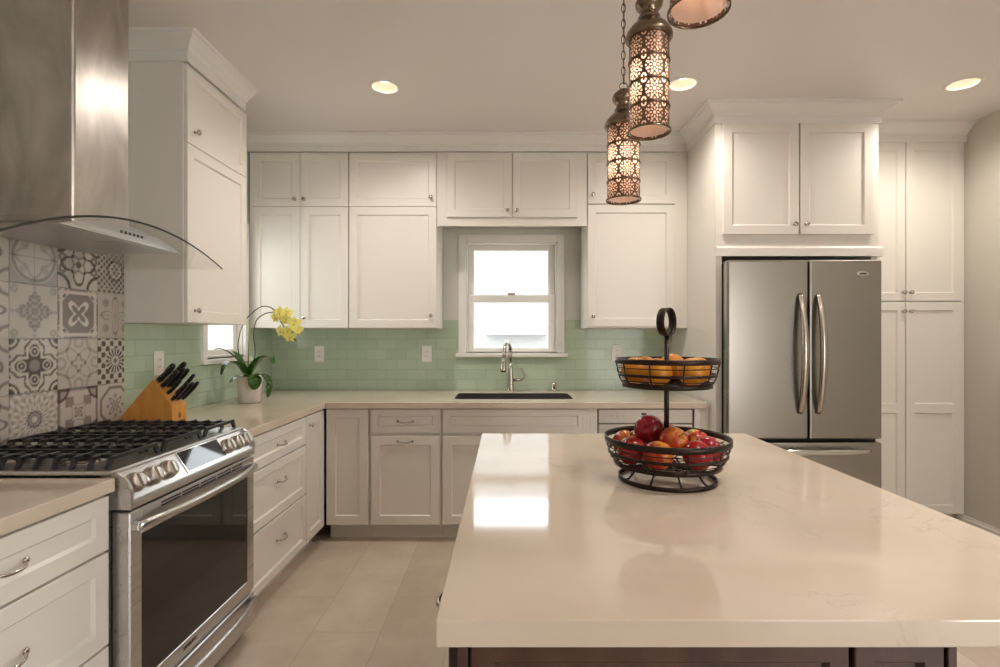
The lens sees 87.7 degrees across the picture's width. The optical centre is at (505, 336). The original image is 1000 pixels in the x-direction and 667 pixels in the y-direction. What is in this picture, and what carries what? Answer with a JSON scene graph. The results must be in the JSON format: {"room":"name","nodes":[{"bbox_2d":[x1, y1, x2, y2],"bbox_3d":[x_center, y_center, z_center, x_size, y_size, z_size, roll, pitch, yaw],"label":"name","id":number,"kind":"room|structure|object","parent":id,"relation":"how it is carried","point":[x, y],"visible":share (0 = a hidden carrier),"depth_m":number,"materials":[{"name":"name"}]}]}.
{"room":"kitchen","nodes":[
{"label":"kitchen","id":0,"kind":"room"},
{"bbox_2d":[0,151,271,444],"bbox_3d":[-1.940,-0.065,0.771,0.140,2.790,6.743,0,0,0],"label":"wall","id":1,"kind":"structure","parent":0,"point":[248,153],"depth_m":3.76,"materials":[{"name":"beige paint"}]},
{"bbox_2d":[0,0,221,268],"bbox_3d":[-1.624,-0.866,1.960,0.488,1.184,1.141,0,0,0],"label":"range hood","id":2,"kind":"object","parent":1,"relation":"attached to","point":[64,64],"visible":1,"depth_m":1.84,"materials":[{"name":"silver metal"}]},
{"bbox_2d":[154,351,163,375],"bbox_3d":[-1.856,0.140,2.782,0.008,0.128,0.078,0,0,0],"label":"wall outlet","id":3,"kind":"object","parent":1,"relation":"attached to","point":[158,355],"visible":0.95,"depth_m":2.77,"materials":[{"name":"white plastic"}]},
{"bbox_2d":[157,356,161,369],"bbox_3d":[-1.854,0.140,2.782,0.004,0.072,0.036,0,0,0],"label":"receptacle","id":4,"kind":"object","parent":3,"relation":"attached to","point":[159,358],"depth_m":2.78,"materials":[{"name":"white plastic"}]},
{"bbox_2d":[123,62,246,324],"bbox_3d":[-1.697,-0.764,2.829,0.342,1.388,0.589,0,0,0],"label":"upper cabinet","id":5,"kind":"object","parent":1,"relation":"attached to","point":[188,139],"visible":1,"depth_m":2.54,"materials":[{"name":"beige paint"}]},
{"bbox_2d":[129,27,258,110],"bbox_3d":[-1.670,-1.401,2.769,0.400,0.118,0.641,0,0,0],"label":"trim","id":6,"kind":"structure","parent":5,"relation":"attached to","point":[146,44],"depth_m":2.52,"materials":[{"name":"white paint"}]},
{"bbox_2d":[199,224,252,364],"bbox_3d":[-1.920,-0.321,3.458,0.180,0.981,0.609,0,0,0],"label":"window","id":7,"kind":"structure","parent":1,"relation":"in","point":[230,333],"depth_m":3.65,"materials":[{"name":"white paint"}]},
{"bbox_2d":[208,251,547,349],"bbox_3d":[0.000,0.230,6.425,9.000,2.800,0.350,0,0,0],"label":"sky","id":8,"kind":"structure","parent":0,"point":[525,325],"depth_m":6.40,"materials":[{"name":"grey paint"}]},
{"bbox_2d":[322,227,580,503],"bbox_3d":[0.650,-0.065,4.213,5.320,2.790,0.140,0,0,0],"label":"wall","id":9,"kind":"structure","parent":0,"point":[450,235],"depth_m":4.14,"materials":[{"name":"white paint"}]},
{"bbox_2d":[250,152,356,328],"bbox_3d":[-1.500,-0.761,3.935,0.715,1.393,0.394,0,0,0],"label":"upper cabinet","id":10,"kind":"object","parent":9,"relation":"attached to","point":[299,201],"visible":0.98,"depth_m":3.78,"materials":[{"name":"beige paint"}]},
{"bbox_2d":[349,152,442,328],"bbox_3d":[-0.820,-0.761,3.935,0.636,1.393,0.394,0,0,0],"label":"upper cabinet","id":11,"kind":"object","parent":9,"relation":"attached to","point":[396,239],"visible":1,"depth_m":3.78,"materials":[{"name":"beige paint"}]},
{"bbox_2d":[272,320,671,389],"bbox_3d":[-0.276,0.147,4.138,3.187,0.565,0.010,0,0,0],"label":"tiled wall","id":12,"kind":"structure","parent":9,"relation":"attached to","point":[354,359],"depth_m":4.13,"materials":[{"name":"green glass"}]},
{"bbox_2d":[314,346,323,361],"bbox_3d":[-1.482,0.134,4.129,0.078,0.128,0.008,0,0,0],"label":"wall outlet","id":13,"kind":"object","parent":12,"relation":"attached to","point":[318,350],"visible":1,"depth_m":4.13,"materials":[{"name":"white plastic"}]},
{"bbox_2d":[317,349,321,357],"bbox_3d":[-1.482,0.134,4.127,0.036,0.072,0.004,0,0,0],"label":"receptacle","id":14,"kind":"object","parent":13,"relation":"attached to","point":[319,351],"depth_m":4.13,"materials":[{"name":"white plastic"}]},
{"bbox_2d":[422,346,431,361],"bbox_3d":[-0.630,0.134,4.129,0.078,0.128,0.008,0,0,0],"label":"wall outlet","id":15,"kind":"object","parent":12,"relation":"attached to","point":[426,350],"visible":1,"depth_m":4.13,"materials":[{"name":"white plastic"}]},
{"bbox_2d":[424,349,428,357],"bbox_3d":[-0.630,0.134,4.127,0.036,0.072,0.004,0,0,0],"label":"receptacle","id":16,"kind":"object","parent":15,"relation":"attached to","point":[426,351],"depth_m":4.13,"materials":[{"name":"white plastic"}]},
{"bbox_2d":[612,345,621,360],"bbox_3d":[0.880,0.125,4.129,0.078,0.128,0.008,0,0,0],"label":"wall outlet","id":17,"kind":"object","parent":12,"relation":"attached to","point":[616,349],"visible":0.85,"depth_m":4.13,"materials":[{"name":"white plastic"}]},
{"bbox_2d":[615,348,618,356],"bbox_3d":[0.880,0.125,4.127,0.036,0.072,0.004,0,0,0],"label":"receptacle","id":18,"kind":"object","parent":17,"relation":"attached to","point":[616,349],"depth_m":4.13,"materials":[{"name":"white plastic"}]},
{"bbox_2d":[456,235,567,356],"bbox_3d":[0.046,-0.326,4.188,0.886,0.970,0.190,0,0,0],"label":"window","id":19,"kind":"structure","parent":9,"relation":"in","point":[554,244],"depth_m":4.14,"materials":[{"name":"white paint"}]},
{"bbox_2d":[437,152,586,227],"bbox_3d":[0.044,-1.133,3.932,1.090,0.650,0.400,0,0,0],"label":"upper cabinet","id":20,"kind":"object","parent":9,"relation":"attached to","point":[475,189],"visible":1,"depth_m":3.77,"materials":[{"name":"beige paint"}]},
{"bbox_2d":[581,152,686,328],"bbox_3d":[0.954,-0.761,3.935,0.724,1.393,0.394,0,0,0],"label":"upper cabinet","id":21,"kind":"object","parent":9,"relation":"attached to","point":[634,256],"visible":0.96,"depth_m":3.78,"materials":[{"name":"beige paint"}]},
{"bbox_2d":[129,0,999,130],"bbox_3d":[0.650,-1.520,0.771,5.320,0.120,7.023,0,0,0],"label":"ceiling","id":22,"kind":"structure","parent":0,"point":[457,65],"depth_m":2.70,"materials":[{"name":"white paint"}]},
{"bbox_2d":[369,79,400,94],"bbox_3d":[-0.707,-1.487,3.037,0.184,0.062,0.184,0,0,0],"label":"recessed light","id":23,"kind":"object","parent":22,"relation":"in","point":[381,86],"visible":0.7,"depth_m":3.08,"materials":[{"name":"white glass"}]},
{"bbox_2d":[604,0,641,204],"bbox_3d":[0.462,-0.997,2.045,0.149,0.924,0.149,0,0,22],"label":"pendant lamp","id":24,"kind":"object","parent":22,"relation":"hanging from","point":[623,153],"visible":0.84,"depth_m":2.00,"materials":[{"name":"brown metal"}]},
{"bbox_2d":[625,0,672,140],"bbox_3d":[0.464,-1.060,1.687,0.150,0.797,0.150,0,0,20],"label":"pendant lamp","id":25,"kind":"object","parent":22,"relation":"hanging from","point":[648,39],"visible":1,"depth_m":1.64,"materials":[{"name":"brown metal"}]},
{"bbox_2d":[668,76,699,91],"bbox_3d":[1.020,-1.487,3.000,0.184,0.062,0.184,0,0,0],"label":"recessed light","id":26,"kind":"object","parent":22,"relation":"in","point":[684,83],"visible":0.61,"depth_m":3.05,"materials":[{"name":"white glass"}]},
{"bbox_2d":[667,0,730,29],"bbox_3d":[0.445,-1.105,1.202,0.151,0.707,0.151,0,0,20],"label":"pendant lamp","id":27,"kind":"object","parent":22,"relation":"hanging from","point":[695,12],"visible":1,"depth_m":1.25,"materials":[{"name":"beige glass"}]},
{"bbox_2d":[942,76,984,91],"bbox_3d":[2.637,-1.487,3.000,0.184,0.062,0.184,0,0,0],"label":"recessed light","id":28,"kind":"object","parent":22,"relation":"in","point":[967,82],"visible":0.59,"depth_m":3.04,"materials":[{"name":"white glass"}]},
{"bbox_2d":[214,504,999,666],"bbox_3d":[0.650,1.380,0.771,5.320,0.100,7.023,0,0,0],"label":"floor","id":29,"kind":"structure","parent":0,"point":[341,601],"depth_m":2.54,"materials":[{"name":"beige tile"}]},
{"bbox_2d":[0,496,108,666],"bbox_3d":[-1.502,0.896,1.222,0.711,0.868,0.645,0,0,0],"label":"base cabinet","id":30,"kind":"object","parent":29,"relation":"on","point":[54,570],"visible":1,"depth_m":1.37,"materials":[{"name":"beige paint"}]},
{"bbox_2d":[0,478,114,535],"bbox_3d":[-1.510,0.440,1.200,0.691,0.040,0.701,0,0,0],"label":"countertop","id":31,"kind":"structure","parent":30,"relation":"on","point":[24,502],"depth_m":1.40,"materials":[{"name":"beige stone"}]},
{"bbox_2d":[0,419,257,666],"bbox_3d":[-1.441,0.847,1.942,0.742,0.966,0.773,0,0,0],"label":"range","id":32,"kind":"object","parent":29,"relation":"on","point":[181,549],"visible":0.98,"depth_m":1.82,"materials":[{"name":"silver metal"}]},
{"bbox_2d":[0,427,241,475],"bbox_3d":[-1.495,0.410,1.942,0.634,0.016,0.773,0,0,0],"label":"cooktop","id":33,"kind":"object","parent":32,"relation":"in","point":[175,450],"depth_m":1.69,"materials":[{"name":"black metal"}]},
{"bbox_2d":[112,455,257,666],"bbox_3d":[-1.435,0.908,1.942,0.730,0.763,0.767,0,0,0],"label":"oven","id":34,"kind":"object","parent":32,"relation":"in","point":[183,556],"depth_m":1.83,"materials":[{"name":"silver metal"}]},
{"bbox_2d":[251,417,305,596],"bbox_3d":[-1.502,0.896,2.697,0.711,0.868,0.725,0,0,0],"label":"base cabinet","id":35,"kind":"object","parent":29,"relation":"on","point":[280,452],"visible":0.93,"depth_m":2.70,"materials":[{"name":"beige paint"}]},
{"bbox_2d":[186,390,706,435],"bbox_3d":[-0.282,0.440,3.231,3.151,0.040,1.802,0,0,0],"label":"countertop","id":36,"kind":"structure","parent":35,"relation":"on","point":[281,407],"depth_m":3.34,"materials":[{"name":"beige stone"}]},
{"bbox_2d":[118,379,185,420],"bbox_3d":[-1.703,0.309,2.490,0.282,0.220,0.110,0,0,0],"label":"knife block","id":37,"kind":"object","parent":36,"relation":"on","point":[153,403],"visible":0.77,"depth_m":2.44,"materials":[{"name":"brown wood"}]},
{"bbox_2d":[155,363,175,383],"bbox_3d":[-1.608,0.172,2.454,0.095,0.097,0.026,0,0,0],"label":"kitchen knife","id":38,"kind":"object","parent":37,"relation":"in","point":[171,367],"visible":1,"depth_m":2.44,"materials":[{"name":"black plastic"}]},
{"bbox_2d":[160,369,178,388],"bbox_3d":[-1.591,0.199,2.454,0.090,0.092,0.023,0,0,0],"label":"kitchen knife","id":39,"kind":"object","parent":37,"relation":"in","point":[174,373],"visible":1,"depth_m":2.45,"materials":[{"name":"black plastic"}]},
{"bbox_2d":[166,379,181,394],"bbox_3d":[-1.572,0.237,2.459,0.076,0.078,0.017,0,0,0],"label":"kitchen knife","id":40,"kind":"object","parent":37,"relation":"in","point":[179,381],"visible":1,"depth_m":2.45,"materials":[{"name":"black plastic"}]},
{"bbox_2d":[166,367,185,387],"bbox_3d":[-1.584,0.196,2.489,0.099,0.102,0.022,0,0,0],"label":"kitchen knife","id":41,"kind":"object","parent":37,"relation":"in","point":[182,370],"visible":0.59,"depth_m":2.48,"materials":[{"name":"black plastic"}]},
{"bbox_2d":[166,362,186,378],"bbox_3d":[-1.603,0.170,2.525,0.101,0.104,0.025,0,0,0],"label":"kitchen knife","id":42,"kind":"object","parent":37,"relation":"in","point":[183,364],"visible":0.41,"depth_m":2.52,"materials":[{"name":"black plastic"}]},
{"bbox_2d":[170,382,188,401],"bbox_3d":[-1.543,0.260,2.454,0.090,0.093,0.018,0,0,0],"label":"kitchen knife","id":43,"kind":"object","parent":37,"relation":"in","point":[186,384],"visible":1,"depth_m":2.45,"materials":[{"name":"black plastic"}]},
{"bbox_2d":[171,368,189,387],"bbox_3d":[-1.584,0.200,2.524,0.095,0.098,0.021,0,0,0],"label":"kitchen knife","id":44,"kind":"object","parent":37,"relation":"in","point":[186,372],"visible":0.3,"depth_m":2.52,"materials":[{"name":"black plastic"}]},
{"bbox_2d":[175,382,193,400],"bbox_3d":[-1.540,0.261,2.489,0.092,0.095,0.018,0,0,0],"label":"kitchen knife","id":45,"kind":"object","parent":37,"relation":"in","point":[191,384],"visible":0.78,"depth_m":2.48,"materials":[{"name":"black plastic"}]},
{"bbox_2d":[175,374,194,393],"bbox_3d":[-1.556,0.229,2.519,0.100,0.103,0.017,0,0,0],"label":"kitchen knife","id":46,"kind":"object","parent":37,"relation":"in","point":[192,376],"visible":0.63,"depth_m":2.51,"materials":[{"name":"black plastic"}]},
{"bbox_2d":[180,381,198,400],"bbox_3d":[-1.537,0.263,2.524,0.095,0.098,0.018,0,0,0],"label":"kitchen knife","id":47,"kind":"object","parent":37,"relation":"in","point":[196,383],"visible":0.77,"depth_m":2.52,"materials":[{"name":"black plastic"}]},
{"bbox_2d":[236,375,262,402],"bbox_3d":[-1.652,0.335,3.350,0.160,0.170,0.160,0,0,0],"label":"flower pot","id":48,"kind":"object","parent":36,"relation":"on","point":[245,394],"visible":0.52,"depth_m":3.29,"materials":[{"name":"beige ceramic"}]},
{"bbox_2d":[214,306,303,396],"bbox_3d":[-1.540,0.089,3.291,0.556,0.573,0.278,0,0,0],"label":"orchid plant","id":49,"kind":"object","parent":48,"relation":"in","point":[284,315],"visible":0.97,"depth_m":3.23,"materials":[{"name":"green plant"}]},
{"bbox_2d":[500,340,524,391],"bbox_3d":[0.020,0.223,3.960,0.119,0.394,0.271,0,0,38],"label":"faucet","id":50,"kind":"object","parent":36,"relation":"on","point":[510,382],"visible":1,"depth_m":4.01,"materials":[{"name":"silver metal"}]},
{"bbox_2d":[455,393,572,398],"bbox_3d":[0.052,0.536,3.720,0.813,0.227,0.398,0,0,0],"label":"sink","id":51,"kind":"object","parent":36,"relation":"in","point":[460,395],"visible":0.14,"depth_m":3.92,"materials":[{"name":"grey metal"}]},
{"bbox_2d":[551,382,555,390],"bbox_3d":[0.372,0.388,4.050,0.044,0.065,0.045,0,0,0],"label":"air gap cap","id":52,"kind":"object","parent":36,"relation":"on","point":[553,384],"visible":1,"depth_m":4.03,"materials":[{"name":"silver metal"}]},
{"bbox_2d":[291,410,323,562],"bbox_3d":[-1.502,0.896,3.224,0.713,0.868,0.321,0,0,0],"label":"base cabinet","id":53,"kind":"object","parent":29,"relation":"on","point":[314,444],"visible":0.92,"depth_m":3.22,"materials":[{"name":"beige paint"}]},
{"bbox_2d":[326,409,372,536],"bbox_3d":[-1.026,0.896,3.749,0.277,0.868,0.766,0,0,0],"label":"base cabinet","id":54,"kind":"object","parent":29,"relation":"on","point":[347,430],"visible":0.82,"depth_m":3.38,"materials":[{"name":"beige paint"}]},
{"bbox_2d":[370,409,442,536],"bbox_3d":[-0.653,0.896,3.735,0.466,0.868,0.794,0,0,0],"label":"base cabinet","id":55,"kind":"object","parent":29,"relation":"on","point":[406,444],"visible":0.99,"depth_m":3.38,"materials":[{"name":"beige paint"}]},
{"bbox_2d":[442,409,596,536],"bbox_3d":[0.088,0.896,3.734,1.012,0.868,0.796,0,0,0],"label":"base cabinet","id":56,"kind":"object","parent":29,"relation":"on","point":[462,429],"visible":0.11,"depth_m":3.37,"materials":[{"name":"beige paint"}]},
{"bbox_2d":[597,409,691,432],"bbox_3d":[0.906,0.897,3.726,0.619,0.866,0.712,0,0,0],"label":"base cabinet","id":57,"kind":"object","parent":29,"relation":"on","point":[607,419],"visible":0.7,"depth_m":3.37,"materials":[{"name":"beige wood"}]},
{"bbox_2d":[435,591,956,666],"bbox_3d":[0.272,0.897,1.510,0.829,0.866,1.440,0,0,0],"label":"base cabinet","id":58,"kind":"object","parent":29,"relation":"on","point":[458,656],"visible":0.06,"depth_m":0.79,"materials":[{"name":"brown wood"}]},
{"bbox_2d":[436,433,999,646],"bbox_3d":[0.469,0.441,1.520,1.148,0.042,1.496,0,0,0],"label":"countertop","id":59,"kind":"structure","parent":58,"relation":"on","point":[552,548],"depth_m":0.99,"materials":[{"name":"beige stone"}]},
{"bbox_2d":[604,307,732,492],"bbox_3d":[0.475,0.167,1.538,0.361,0.507,0.361,0,0,0],"label":"fruit basket","id":60,"kind":"object","parent":59,"relation":"on","point":[674,384],"visible":0.8,"depth_m":1.43,"materials":[{"name":"brown metal"}]},
{"bbox_2d":[613,430,635,450],"bbox_3d":[0.366,0.323,1.591,0.081,0.078,0.081,0,0,0],"label":"apple","id":61,"kind":"object","parent":60,"relation":"in","point":[622,434],"visible":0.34,"depth_m":1.58,"materials":[{"name":"red food"}]},
{"bbox_2d":[617,436,645,464],"bbox_3d":[0.364,0.328,1.502,0.083,0.082,0.080,0,0,0],"label":"apple","id":62,"kind":"object","parent":60,"relation":"in","point":[631,439],"visible":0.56,"depth_m":1.48,"materials":[{"name":"red food"}]},
{"bbox_2d":[621,357,644,382],"bbox_3d":[0.383,0.098,1.542,0.082,0.080,0.082,0,0,0],"label":"orange","id":63,"kind":"object","parent":60,"relation":"in","point":[628,371],"visible":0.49,"depth_m":1.51,"materials":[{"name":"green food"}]},
{"bbox_2d":[638,356,652,381],"bbox_3d":[0.430,0.099,1.613,0.081,0.079,0.082,0,0,0],"label":"orange","id":64,"kind":"object","parent":60,"relation":"in","point":[642,357],"visible":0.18,"depth_m":1.60,"materials":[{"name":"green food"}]},
{"bbox_2d":[634,415,663,443],"bbox_3d":[0.429,0.277,1.561,0.086,0.086,0.084,0,0,0],"label":"apple","id":65,"kind":"object","parent":60,"relation":"in","point":[648,428],"visible":0.91,"depth_m":1.53,"materials":[{"name":"red food"}]},
{"bbox_2d":[642,358,671,384],"bbox_3d":[0.426,0.099,1.466,0.082,0.079,0.081,0,0,0],"label":"orange","id":66,"kind":"object","parent":60,"relation":"in","point":[644,372],"visible":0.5,"depth_m":1.43,"materials":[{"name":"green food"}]},
{"bbox_2d":[643,441,673,470],"bbox_3d":[0.421,0.328,1.439,0.082,0.080,0.083,0,0,0],"label":"apple","id":67,"kind":"object","parent":60,"relation":"in","point":[654,443],"visible":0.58,"depth_m":1.41,"materials":[{"name":"red food"}]},
{"bbox_2d":[615,356,720,390],"bbox_3d":[0.475,0.104,1.538,0.298,0.084,0.298,0,0,0],"label":"basket","id":68,"kind":"object","parent":60,"relation":"on","point":[674,384],"depth_m":1.42,"materials":[{"name":"brown metal"}]},
{"bbox_2d":[661,354,683,375],"bbox_3d":[0.514,0.091,1.611,0.081,0.079,0.081,0,0,0],"label":"orange","id":69,"kind":"object","parent":60,"relation":"in","point":[671,356],"visible":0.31,"depth_m":1.58,"materials":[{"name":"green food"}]},
{"bbox_2d":[659,426,688,447],"bbox_3d":[0.480,0.297,1.489,0.081,0.080,0.078,0,0,0],"label":"apple","id":70,"kind":"object","parent":60,"relation":"in","point":[675,437],"visible":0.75,"depth_m":1.46,"materials":[{"name":"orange food"}]},
{"bbox_2d":[677,358,706,384],"bbox_3d":[0.524,0.099,1.466,0.082,0.079,0.081,0,0,0],"label":"orange","id":71,"kind":"object","parent":60,"relation":"in","point":[703,372],"visible":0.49,"depth_m":1.44,"materials":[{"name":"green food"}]},
{"bbox_2d":[685,428,706,441],"bbox_3d":[0.582,0.319,1.597,0.083,0.081,0.084,0,0,0],"label":"apple","id":72,"kind":"object","parent":60,"relation":"in","point":[692,434],"visible":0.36,"depth_m":1.57,"materials":[{"name":"red food"}]},
{"bbox_2d":[682,441,712,469],"bbox_3d":[0.529,0.328,1.439,0.082,0.081,0.082,0,0,0],"label":"apple","id":73,"kind":"object","parent":60,"relation":"in","point":[692,444],"visible":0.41,"depth_m":1.41,"materials":[{"name":"red food"}]},
{"bbox_2d":[694,357,711,381],"bbox_3d":[0.567,0.099,1.542,0.081,0.079,0.082,0,0,0],"label":"orange","id":74,"kind":"object","parent":60,"relation":"in","point":[698,358],"visible":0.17,"depth_m":1.52,"materials":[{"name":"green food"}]},
{"bbox_2d":[697,436,723,461],"bbox_3d":[0.589,0.328,1.504,0.080,0.082,0.083,0,0,0],"label":"apple","id":75,"kind":"object","parent":60,"relation":"in","point":[710,441],"visible":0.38,"depth_m":1.48,"materials":[{"name":"red food"}]},
{"bbox_2d":[692,408,707,429],"bbox_3d":[1.270,0.896,3.756,0.092,0.868,0.752,0,0,0],"label":"filler panel","id":76,"kind":"object","parent":29,"relation":"on","point":[699,416],"visible":0.08,"depth_m":3.38,"materials":[{"name":"beige paint"}]},
{"bbox_2d":[672,123,882,440],"bbox_3d":[1.841,-0.064,3.678,1.046,2.788,0.908,0,0,0],"label":"tall cabinet","id":77,"kind":"object","parent":29,"relation":"on","point":[756,191],"visible":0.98,"depth_m":3.26,"materials":[{"name":"beige paint"}]},
{"bbox_2d":[722,260,880,487],"bbox_3d":[1.812,0.431,3.508,0.947,1.797,0.884,0,0,0],"label":"refrigerator","id":78,"kind":"object","parent":29,"relation":"on","point":[801,339],"visible":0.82,"depth_m":3.14,"materials":[{"name":"silver metal"}]},
{"bbox_2d":[877,142,963,516],"bbox_3d":[2.759,-0.064,3.844,0.817,2.788,0.576,0,0,0],"label":"pantry cabinet","id":79,"kind":"object","parent":29,"relation":"on","point":[921,184],"visible":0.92,"depth_m":3.60,"materials":[{"name":"beige paint"}]},
{"bbox_2d":[953,110,999,528],"bbox_3d":[3.240,-0.065,0.771,0.140,2.790,6.743,0,0,0],"label":"wall","id":80,"kind":"structure","parent":0,"point":[982,146],"depth_m":3.45,"materials":[{"name":"beige paint"}]},
{"bbox_2d":[247,99,976,151],"bbox_3d":[0.650,-1.401,3.477,5.040,0.118,0.586,0,0,0],"label":"trim","id":81,"kind":"structure","parent":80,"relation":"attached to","point":[711,112],"depth_m":3.69,"materials":[{"name":"white paint"}]},
{"bbox_2d":[957,514,999,535],"bbox_3d":[3.162,1.281,1.070,0.016,0.098,5.140,0,0,0],"label":"baseboard","id":82,"kind":"structure","parent":80,"relation":"attached to","point":[961,517],"depth_m":3.47,"materials":[{"name":"white paint"}]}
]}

